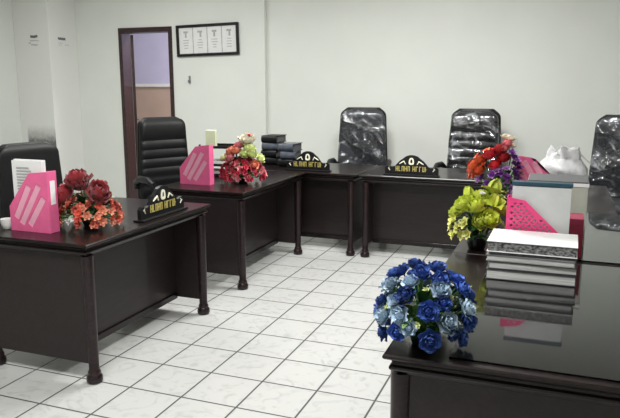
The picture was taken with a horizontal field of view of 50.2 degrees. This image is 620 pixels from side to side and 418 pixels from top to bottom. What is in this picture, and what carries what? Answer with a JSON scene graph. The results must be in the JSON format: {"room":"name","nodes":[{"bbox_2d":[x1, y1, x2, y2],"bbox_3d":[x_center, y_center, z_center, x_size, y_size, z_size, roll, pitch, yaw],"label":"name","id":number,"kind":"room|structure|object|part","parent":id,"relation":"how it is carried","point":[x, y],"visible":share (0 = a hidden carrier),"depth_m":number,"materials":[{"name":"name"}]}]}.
{"room":"office","nodes":[
{"label":"office","id":0,"kind":"room"},
{"bbox_2d":[0,0,22,145],"bbox_3d":[-4.823,-1.032,5.540,0.150,3.000,10.700,4,11,20],"label":"wall","id":1,"kind":"structure","parent":0,"point":[10,117],"depth_m":8.16,"materials":[{"name":"paint"}]},
{"bbox_2d":[11,0,84,192],"bbox_3d":[-3.327,-1.576,8.451,0.540,3.000,0.500,4,11,20],"label":"column","id":2,"kind":"structure","parent":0,"point":[48,71],"depth_m":8.25,"materials":[{"name":"paint"}]},
{"bbox_2d":[29,35,38,45],"bbox_3d":[-3.386,-2.066,8.108,0.156,0.126,0.002,4,11,20],"label":"notice","id":3,"kind":"object","parent":2,"relation":"attached to","point":[31,36],"visible":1,"depth_m":8.11,"materials":[{"name":"grey"}]},
{"bbox_2d":[130,33,170,123],"bbox_3d":[-1.180,-1.805,9.673,3.670,3.000,0.150,4,11,20],"label":"wall","id":4,"kind":"structure","parent":0,"point":[151,53],"depth_m":10.02,"materials":[{"name":"paint"}]},
{"bbox_2d":[135,84,169,86],"bbox_3d":[-1.258,-1.796,9.609,3.570,0.045,0.025,4,11,20],"label":"trim","id":5,"kind":"structure","parent":4,"relation":"attached to","point":[137,85],"depth_m":10.01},
{"bbox_2d":[0,204,453,417],"bbox_3d":[-0.654,0.784,4.266,8.970,0.100,10.700,4,11,20],"label":"floor","id":6,"kind":"structure","parent":0,"point":[302,340],"depth_m":3.73,"materials":[{"name":"white tile"}]},
{"bbox_2d":[0,141,62,225],"bbox_3d":[-1.736,0.127,4.449,0.607,1.120,0.656,7,13,32],"label":"office chair","id":7,"kind":"object","parent":6,"relation":"on","point":[38,150],"visible":0.23,"depth_m":4.38,"materials":[{"name":"black leather"}]},
{"bbox_2d":[0,197,210,383],"bbox_3d":[-1.219,0.411,3.974,0.750,0.740,1.230,4,11,20],"label":"office desk","id":8,"kind":"object","parent":6,"relation":"on","point":[63,292],"visible":0.95,"depth_m":3.53,"materials":[{"name":"brown wood"}]},
{"bbox_3d":[-1.712,0.520,3.579,0.084,0.672,0.084,4,11,20],"label":"leg","id":9,"kind":"part","parent":8,"relation":"part of","materials":[{"name":"brown wood"}]},
{"bbox_2d":[0,217,10,228],"bbox_3d":[-1.635,0.080,3.580,0.072,0.055,0.083,-7,13,-32],"label":"cup","id":10,"kind":"object","parent":8,"relation":"on","point":[5,223],"visible":0.82,"depth_m":3.56,"materials":[{"name":"white ceramic"}]},
{"bbox_2d":[10,171,59,233],"bbox_3d":[-1.467,-0.045,3.511,0.266,0.325,0.068,4,11,20],"label":"file holder","id":11,"kind":"object","parent":8,"relation":"on","point":[34,208],"visible":0.99,"depth_m":3.47,"materials":[{"name":"pink plastic"}]},
{"bbox_2d":[11,159,45,196],"bbox_3d":[-1.482,-0.074,3.512,0.203,0.374,0.033,4,11,20],"label":"sheaf","id":12,"kind":"object","parent":11,"relation":"in","point":[21,168],"visible":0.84,"depth_m":3.49,"materials":[{"name":"grey paper"}]},
{"bbox_3d":[-1.456,-0.050,3.541,0.265,0.325,0.003,4,11,20],"label":"plate","id":13,"kind":"part","parent":11,"relation":"part of","materials":[{"name":"pink plastic"}]},
{"bbox_3d":[-1.410,0.491,3.457,0.601,0.572,0.022,4,11,20],"label":"panel","id":14,"kind":"part","parent":8,"relation":"part of","materials":[{"name":"brown wood"}]},
{"bbox_2d":[57,168,124,228],"bbox_3d":[-1.211,-0.068,3.635,0.389,0.324,0.348,5,12,24],"label":"flower arrangement","id":15,"kind":"object","parent":8,"relation":"on","point":[88,207],"visible":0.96,"depth_m":3.56,"materials":[{"name":"red plant"}]},
{"bbox_3d":[-1.215,0.074,3.665,0.095,0.035,0.095,4,11,20],"label":"pot","id":16,"kind":"part","parent":15,"relation":"part of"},
{"bbox_3d":[-1.109,0.562,3.353,0.084,0.672,0.084,4,11,20],"label":"leg","id":17,"kind":"part","parent":8,"relation":"part of","materials":[{"name":"brown wood"}]},
{"bbox_3d":[-1.107,0.393,3.928,0.020,0.552,1.088,4,11,20],"label":"panel","id":18,"kind":"part","parent":8,"relation":"part of","materials":[{"name":"brown wood"}]},
{"bbox_3d":[-1.104,0.675,3.979,0.037,0.040,1.088,4,11,20],"label":"rail","id":19,"kind":"part","parent":8,"relation":"part of","materials":[{"name":"brown wood"}]},
{"bbox_2d":[133,185,187,222],"bbox_3d":[-0.886,-0.051,3.949,0.070,0.177,0.480,4,11,20],"label":"nameplate","id":20,"kind":"object","parent":8,"relation":"on","point":[162,201],"visible":1,"depth_m":3.92,"materials":[{"name":"black plastic"}]},
{"bbox_3d":[-1.014,0.300,4.480,0.601,0.572,0.022,4,11,20],"label":"panel","id":21,"kind":"part","parent":8,"relation":"part of","materials":[{"name":"brown wood"}]},
{"bbox_3d":[-0.713,0.370,4.377,0.084,0.672,0.084,4,11,20],"label":"leg","id":22,"kind":"part","parent":8,"relation":"part of","materials":[{"name":"brown wood"}]},
{"bbox_2d":[133,117,187,199],"bbox_3d":[-1.201,-0.197,5.906,0.656,1.220,0.607,-9,14,-40],"label":"office chair","id":23,"kind":"object","parent":6,"relation":"on","point":[162,148],"visible":0.61,"depth_m":5.92,"materials":[{"name":"black leather"}]},
{"bbox_3d":[-1.431,-0.152,5.739,0.083,0.272,0.419,-9,14,-40],"label":"armrest","id":24,"kind":"part","parent":23,"relation":"part of","materials":[{"name":"black plastic"}]},
{"bbox_2d":[154,171,304,289],"bbox_3d":[-0.615,0.119,5.536,0.750,0.740,1.230,4,11,20],"label":"office desk","id":25,"kind":"object","parent":6,"relation":"on","point":[244,220],"visible":0.78,"depth_m":5.13,"materials":[{"name":"brown wood"}]},
{"bbox_2d":[180,145,213,184],"bbox_3d":[-0.887,-0.349,5.178,0.265,0.310,0.068,4,11,20],"label":"file holder","id":26,"kind":"object","parent":25,"relation":"on","point":[198,167],"visible":1,"depth_m":5.14,"materials":[{"name":"pink plastic"}]},
{"bbox_3d":[-0.806,0.199,5.019,0.601,0.572,0.022,4,11,20],"label":"panel","id":27,"kind":"part","parent":25,"relation":"part of","materials":[{"name":"brown wood"}]},
{"bbox_2d":[199,143,242,176],"bbox_3d":[-0.750,-0.424,5.688,0.340,0.270,0.220,3,11,15],"label":"tray","id":28,"kind":"object","parent":25,"relation":"on","point":[219,145],"visible":0.14,"depth_m":5.59,"materials":[{"name":"black plastic"}]},
{"bbox_2d":[205,130,216,145],"bbox_3d":[-0.848,-0.609,5.691,0.090,0.140,0.040,3,11,15],"label":"folder","id":29,"kind":"object","parent":28,"relation":"on","point":[211,135],"visible":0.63,"depth_m":5.67,"materials":[{"name":"white paper"}]},
{"bbox_2d":[214,168,230,173],"bbox_3d":[-0.745,-0.319,5.706,0.290,0.035,0.190,3,11,15],"label":"paper stack","id":30,"kind":"object","parent":28,"relation":"in","point":[216,170],"visible":0.05,"depth_m":5.63,"materials":[{"name":"white paper"}]},
{"bbox_2d":[214,159,232,163],"bbox_3d":[-0.745,-0.403,5.691,0.290,0.035,0.190,3,11,15],"label":"paper stack","id":31,"kind":"object","parent":28,"relation":"in","point":[216,161],"visible":0.16,"depth_m":5.60,"materials":[{"name":"white paper"}]},
{"bbox_3d":[-0.504,0.270,4.915,0.084,0.672,0.084,4,11,20],"label":"leg","id":32,"kind":"part","parent":25,"relation":"part of","materials":[{"name":"brown wood"}]},
{"bbox_2d":[219,132,267,182],"bbox_3d":[-0.536,-0.413,5.270,0.403,0.402,0.338,3,11,18],"label":"flower arrangement","id":33,"kind":"object","parent":25,"relation":"on","point":[241,173],"visible":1,"depth_m":5.18,"materials":[{"name":"red plant"}]},
{"bbox_3d":[-0.499,0.382,5.541,0.037,0.040,1.088,4,11,20],"label":"rail","id":34,"kind":"part","parent":25,"relation":"part of","materials":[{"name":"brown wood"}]},
{"bbox_3d":[-0.502,0.101,5.489,0.020,0.552,1.088,4,11,20],"label":"panel","id":35,"kind":"part","parent":25,"relation":"part of","materials":[{"name":"brown wood"}]},
{"bbox_3d":[-0.410,0.008,6.042,0.601,0.572,0.022,4,11,20],"label":"panel","id":36,"kind":"part","parent":25,"relation":"part of","materials":[{"name":"brown wood"}]},
{"bbox_3d":[-0.108,0.078,5.939,0.084,0.672,0.084,4,11,20],"label":"leg","id":37,"kind":"part","parent":25,"relation":"part of","materials":[{"name":"brown wood"}]},
{"bbox_2d":[260,162,377,255],"bbox_3d":[-0.045,-0.040,6.385,1.240,0.740,0.750,4,11,20],"label":"office desk","id":38,"kind":"object","parent":6,"relation":"on","point":[331,202],"visible":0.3,"depth_m":6.15,"materials":[{"name":"brown wood"}]},
{"bbox_2d":[262,157,279,164],"bbox_3d":[-0.361,-0.488,6.572,0.165,0.070,0.238,3,11,18],"label":"ring binder","id":39,"kind":"object","parent":38,"relation":"on","point":[268,160],"visible":0.48,"depth_m":6.46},
{"bbox_2d":[261,150,280,157],"bbox_3d":[-0.355,-0.557,6.556,0.165,0.070,0.238,5,12,26],"label":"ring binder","id":40,"kind":"object","parent":39,"relation":"on","point":[267,153],"visible":0.56,"depth_m":6.46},
{"bbox_2d":[262,142,283,149],"bbox_3d":[-0.361,-0.626,6.546,0.165,0.070,0.238,3,11,16],"label":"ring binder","id":41,"kind":"object","parent":40,"relation":"on","point":[265,146],"visible":0.71,"depth_m":6.44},
{"bbox_2d":[261,134,286,142],"bbox_3d":[-0.354,-0.695,6.530,0.165,0.070,0.238,5,12,23],"label":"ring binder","id":42,"kind":"object","parent":41,"relation":"on","point":[270,138],"visible":1,"depth_m":6.45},
{"bbox_2d":[278,158,295,166],"bbox_3d":[-0.187,-0.457,6.402,0.150,0.072,0.238,5,12,24],"label":"ring binder","id":43,"kind":"object","parent":38,"relation":"on","point":[281,162],"visible":0.42,"depth_m":6.31,"materials":[{"name":"black"}]},
{"bbox_2d":[280,150,300,158],"bbox_3d":[-0.180,-0.528,6.386,0.150,0.072,0.238,3,11,15],"label":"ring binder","id":44,"kind":"object","parent":43,"relation":"on","point":[283,154],"visible":0.76,"depth_m":6.28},
{"bbox_2d":[278,142,302,151],"bbox_3d":[-0.187,-0.600,6.375,0.150,0.072,0.238,4,11,22],"label":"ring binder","id":45,"kind":"object","parent":44,"relation":"on","point":[287,146],"visible":1,"depth_m":6.29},
{"bbox_2d":[285,151,331,171],"bbox_3d":[-0.017,-0.435,6.001,0.430,0.177,0.070,4,11,20],"label":"nameplate","id":46,"kind":"object","parent":38,"relation":"on","point":[307,161],"visible":1,"depth_m":5.99,"materials":[{"name":"black plastic"}]},
{"bbox_3d":[-0.088,-0.045,6.270,1.098,0.552,0.020,4,11,20],"label":"panel","id":47,"kind":"part","parent":38,"relation":"part of","materials":[{"name":"brown wood"}]},
{"bbox_3d":[-0.089,0.237,6.320,1.098,0.040,0.037,4,11,20],"label":"rail","id":48,"kind":"part","parent":38,"relation":"part of","materials":[{"name":"brown wood"}]},
{"bbox_3d":[0.363,0.087,5.892,0.084,0.672,0.084,4,11,20],"label":"leg","id":49,"kind":"part","parent":38,"relation":"part of","materials":[{"name":"brown wood"}]},
{"bbox_3d":[0.477,-0.018,6.179,0.022,0.572,0.601,4,11,20],"label":"panel","id":50,"kind":"part","parent":38,"relation":"part of","materials":[{"name":"brown wood"}]},
{"bbox_2d":[327,107,391,165],"bbox_3d":[0.515,-0.409,6.898,0.664,1.272,0.652,2,11,13],"label":"office chair","id":51,"kind":"object","parent":6,"relation":"on","point":[363,130],"visible":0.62,"depth_m":6.98,"materials":[{"name":"black leather"}]},
{"bbox_3d":[0.238,-0.402,6.966,0.083,0.272,0.419,2,11,13],"label":"armrest","id":52,"kind":"part","parent":51,"relation":"part of","materials":[{"name":"black plastic"}]},
{"bbox_3d":[0.558,-0.677,7.032,0.518,0.715,0.119,2,11,13],"label":"backrest","id":53,"kind":"part","parent":51,"relation":"part of","materials":[{"name":"black leather"}]},
{"bbox_3d":[0.796,-0.379,6.841,0.083,0.272,0.419,2,11,13],"label":"armrest","id":54,"kind":"part","parent":51,"relation":"part of","materials":[{"name":"black plastic"}]},
{"bbox_2d":[358,165,502,256],"bbox_3d":[1.118,0.041,5.950,1.210,0.740,0.750,4,11,20],"label":"office desk","id":55,"kind":"object","parent":6,"relation":"on","point":[400,210],"visible":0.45,"depth_m":5.86,"materials":[{"name":"brown wood"}]},
{"bbox_3d":[0.490,0.096,5.844,0.084,0.672,0.084,4,11,20],"label":"leg","id":56,"kind":"part","parent":55,"relation":"part of","materials":[{"name":"brown wood"}]},
{"bbox_3d":[0.604,-0.009,6.131,0.022,0.572,0.601,4,11,20],"label":"panel","id":57,"kind":"part","parent":55,"relation":"part of","materials":[{"name":"brown wood"}]},
{"bbox_2d":[383,155,439,177],"bbox_3d":[0.869,-0.372,5.664,0.480,0.177,0.070,4,11,20],"label":"nameplate","id":58,"kind":"object","parent":55,"relation":"on","point":[410,165],"visible":1,"depth_m":5.65,"materials":[{"name":"black plastic"}]},
{"bbox_3d":[1.074,0.318,5.885,1.068,0.040,0.037,4,11,20],"label":"rail","id":59,"kind":"part","parent":55,"relation":"part of","materials":[{"name":"brown wood"}]},
{"bbox_3d":[1.076,0.036,5.835,1.068,0.552,0.020,4,11,20],"label":"panel","id":60,"kind":"part","parent":55,"relation":"part of","materials":[{"name":"brown wood"}]},
{"bbox_2d":[433,108,503,170],"bbox_3d":[1.561,-0.335,6.505,0.664,1.272,0.652,5,12,24],"label":"office chair","id":61,"kind":"object","parent":6,"relation":"on","point":[472,131],"visible":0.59,"depth_m":6.57,"materials":[{"name":"black leather"}]},
{"bbox_3d":[1.303,-0.339,6.629,0.083,0.272,0.419,5,12,24],"label":"armrest","id":62,"kind":"part","parent":61,"relation":"part of","materials":[{"name":"black plastic"}]},
{"bbox_3d":[1.638,-0.601,6.621,0.518,0.715,0.131,5,12,24],"label":"backrest","id":63,"kind":"part","parent":61,"relation":"part of","materials":[{"name":"black leather"}]},
{"bbox_2d":[382,253,619,417],"bbox_3d":[0.812,0.701,2.423,0.810,0.740,1.265,4,11,20],"label":"office desk","id":64,"kind":"object","parent":6,"relation":"on","point":[423,384],"visible":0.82,"depth_m":1.87,"materials":[{"name":"brown wood"}]},
{"bbox_3d":[0.272,0.810,2.027,0.084,0.672,0.084,4,11,20],"label":"leg","id":65,"kind":"part","parent":64,"relation":"part of","materials":[{"name":"brown wood"}]},
{"bbox_2d":[373,258,477,353],"bbox_3d":[0.343,0.277,1.969,0.315,0.259,0.295,4,11,20],"label":"flower arrangement","id":66,"kind":"object","parent":64,"relation":"on","point":[433,306],"visible":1,"depth_m":1.89,"materials":[{"name":"blue plant"}]},
{"bbox_3d":[0.341,0.383,1.988,0.095,0.045,0.095,4,11,20],"label":"pot","id":67,"kind":"part","parent":66,"relation":"part of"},
{"bbox_3d":[0.601,0.784,1.895,0.661,0.572,0.022,4,11,20],"label":"panel","id":68,"kind":"part","parent":64,"relation":"part of","materials":[{"name":"brown wood"}]},
{"bbox_2d":[449,264,619,382],"bbox_3d":[0.891,0.339,2.330,0.605,0.006,1.205,4,11,20],"label":"sheet","id":69,"kind":"object","parent":64,"relation":"on","point":[563,330],"visible":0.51,"depth_m":2.12,"materials":[{"name":"clear"}]},
{"bbox_2d":[486,262,575,286],"bbox_3d":[0.898,0.248,2.686,0.335,0.042,0.235,4,11,20],"label":"book","id":70,"kind":"object","parent":69,"relation":"on","point":[497,274],"visible":0.45,"depth_m":2.58,"materials":[{"name":"white paper"}]},
{"bbox_2d":[488,261,577,275],"bbox_3d":[0.902,0.211,2.680,0.328,0.031,0.235,4,11,20],"label":"book","id":71,"kind":"object","parent":70,"relation":"on","point":[493,264],"visible":0.48,"depth_m":2.57,"materials":[{"name":"white paper"}]},
{"bbox_2d":[486,251,575,268],"bbox_3d":[0.896,0.182,2.676,0.330,0.026,0.240,4,11,21],"label":"book","id":72,"kind":"object","parent":71,"relation":"on","point":[490,257],"visible":0.44,"depth_m":2.57,"materials":[{"name":"white paper"}]},
{"bbox_2d":[490,252,576,261],"bbox_3d":[0.901,0.165,2.669,0.322,0.010,0.230,4,11,20],"label":"book","id":73,"kind":"object","parent":72,"relation":"on","point":[493,253],"visible":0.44,"depth_m":2.56,"materials":[{"name":"grey paper"}]},
{"bbox_2d":[487,228,577,258],"bbox_3d":[0.899,0.136,2.669,0.335,0.044,0.240,4,11,21],"label":"book","id":74,"kind":"object","parent":73,"relation":"on","point":[547,244],"visible":1,"depth_m":2.60,"materials":[{"name":"white paper"}]},
{"bbox_2d":[505,194,557,232],"bbox_3d":[0.977,0.093,2.836,0.265,0.290,0.068,4,11,20],"label":"file holder","id":75,"kind":"object","parent":69,"relation":"on","point":[510,200],"visible":0.31,"depth_m":2.81,"materials":[{"name":"plastic"}]},
{"bbox_2d":[511,180,572,233],"bbox_3d":[0.982,0.059,2.828,0.243,0.351,0.043,4,11,20],"label":"sheaf","id":76,"kind":"object","parent":75,"relation":"in","point":[551,201],"visible":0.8,"depth_m":2.79,"materials":[{"name":"white paper"}]},
{"bbox_2d":[452,207,619,266],"bbox_3d":[1.266,0.482,3.595,0.810,0.740,1.265,4,11,20],"label":"office desk","id":77,"kind":"object","parent":6,"relation":"on","point":[462,247],"visible":0.02,"depth_m":3.12,"materials":[{"name":"brown wood"}]},
{"bbox_2d":[447,178,506,249],"bbox_3d":[0.791,0.020,3.114,0.283,0.344,0.253,4,11,20],"label":"flower arrangement","id":78,"kind":"object","parent":77,"relation":"on","point":[479,216],"visible":1,"depth_m":3.06,"materials":[{"name":"yellow plant"}]},
{"bbox_3d":[0.793,0.158,3.148,0.106,0.060,0.106,4,11,20],"label":"pot","id":79,"kind":"part","parent":78,"relation":"part of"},
{"bbox_2d":[505,213,619,264],"bbox_3d":[1.344,0.120,3.499,0.605,0.006,1.210,4,11,20],"label":"sheet","id":80,"kind":"object","parent":77,"relation":"on","point":[602,231],"visible":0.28,"depth_m":3.31,"materials":[{"name":"clear"}]},
{"bbox_2d":[528,173,589,246],"bbox_3d":[1.225,-0.003,3.294,0.278,0.310,0.268,4,11,20],"label":"box","id":81,"kind":"object","parent":80,"relation":"on","point":[581,184],"visible":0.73,"depth_m":3.14,"materials":[{"name":"white paper"}]},
{"bbox_3d":[1.225,-0.151,3.266,0.272,0.007,0.262,4,11,20],"label":"lid","id":82,"kind":"part","parent":81,"relation":"part of","materials":[{"name":"white cardboard"}]},
{"bbox_2d":[569,213,583,257],"bbox_3d":[1.200,0.117,3.021,0.080,0.176,0.150,4,11,20],"label":"notebook","id":83,"kind":"object","parent":80,"relation":"on","point":[576,225],"visible":0.44,"depth_m":2.94,"materials":[{"name":"pink paper"}]},
{"bbox_2d":[490,185,616,213],"bbox_3d":[1.721,0.267,4.744,0.750,0.740,1.225,4,11,20],"label":"office desk","id":84,"kind":"object","parent":6,"relation":"on","point":[599,200],"visible":0.04,"depth_m":4.43,"materials":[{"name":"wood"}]},
{"bbox_2d":[466,133,523,202],"bbox_3d":[1.232,-0.272,4.375,0.392,0.455,0.308,4,11,20],"label":"flower arrangement","id":85,"kind":"object","parent":84,"relation":"on","point":[474,169],"visible":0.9,"depth_m":4.29,"materials":[{"name":"red plant"}]},
{"bbox_2d":[515,155,549,180],"bbox_3d":[1.559,-0.226,4.603,0.265,0.280,0.068,4,11,20],"label":"file holder","id":86,"kind":"object","parent":84,"relation":"on","point":[529,164],"visible":0.14,"depth_m":4.61,"materials":[{"name":"pink plastic"}]},
{"bbox_3d":[1.570,-0.232,4.633,0.265,0.280,0.003,4,11,20],"label":"plate","id":87,"kind":"part","parent":86,"relation":"part of","materials":[{"name":"pink plastic"}]},
{"bbox_2d":[540,145,590,179],"bbox_3d":[1.901,-0.318,4.975,0.382,0.324,0.216,4,11,20],"label":"plastic bag","id":88,"kind":"object","parent":84,"relation":"on","point":[566,160],"visible":0.61,"depth_m":4.91,"materials":[{"name":"white plastic"}]},
{"bbox_3d":[1.951,-0.398,4.912,0.255,0.137,0.019,4,11,20],"label":"handle","id":89,"kind":"part","parent":88,"relation":"part of","materials":[{"name":"white plastic"}]},
{"bbox_2d":[588,114,619,214],"bbox_3d":[2.589,-0.152,5.580,0.664,1.252,0.652,7,13,32],"label":"office chair","id":90,"kind":"object","parent":6,"relation":"on","point":[604,170],"visible":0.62,"depth_m":5.71,"materials":[{"name":"black leather"}]},
{"bbox_3d":[2.546,-0.008,5.542,0.510,0.117,0.490,7,13,32],"label":"seat","id":91,"kind":"part","parent":90,"relation":"part of","materials":[{"name":"leather"}]},
{"bbox_2d":[74,0,619,197],"bbox_3d":[0.645,-1.368,7.339,8.770,3.000,0.210,4,11,20],"label":"wall","id":92,"kind":"structure","parent":0,"point":[550,69],"depth_m":7.24,"materials":[{"name":"paint"}]},
{"bbox_2d":[118,26,174,198],"bbox_3d":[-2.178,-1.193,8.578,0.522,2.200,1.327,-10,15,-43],"label":"door frame","id":93,"kind":"structure","parent":92,"relation":"in","point":[125,40],"depth_m":8.42,"materials":[{"name":"brown wood"}]},
{"bbox_2d":[175,22,239,56],"bbox_3d":[-1.213,-1.996,7.809,0.830,0.366,0.030,3,11,21],"label":"picture frame","id":94,"kind":"object","parent":92,"relation":"attached to","point":[212,39],"visible":1,"depth_m":7.81,"materials":[{"name":"black plastic"}]}
]}

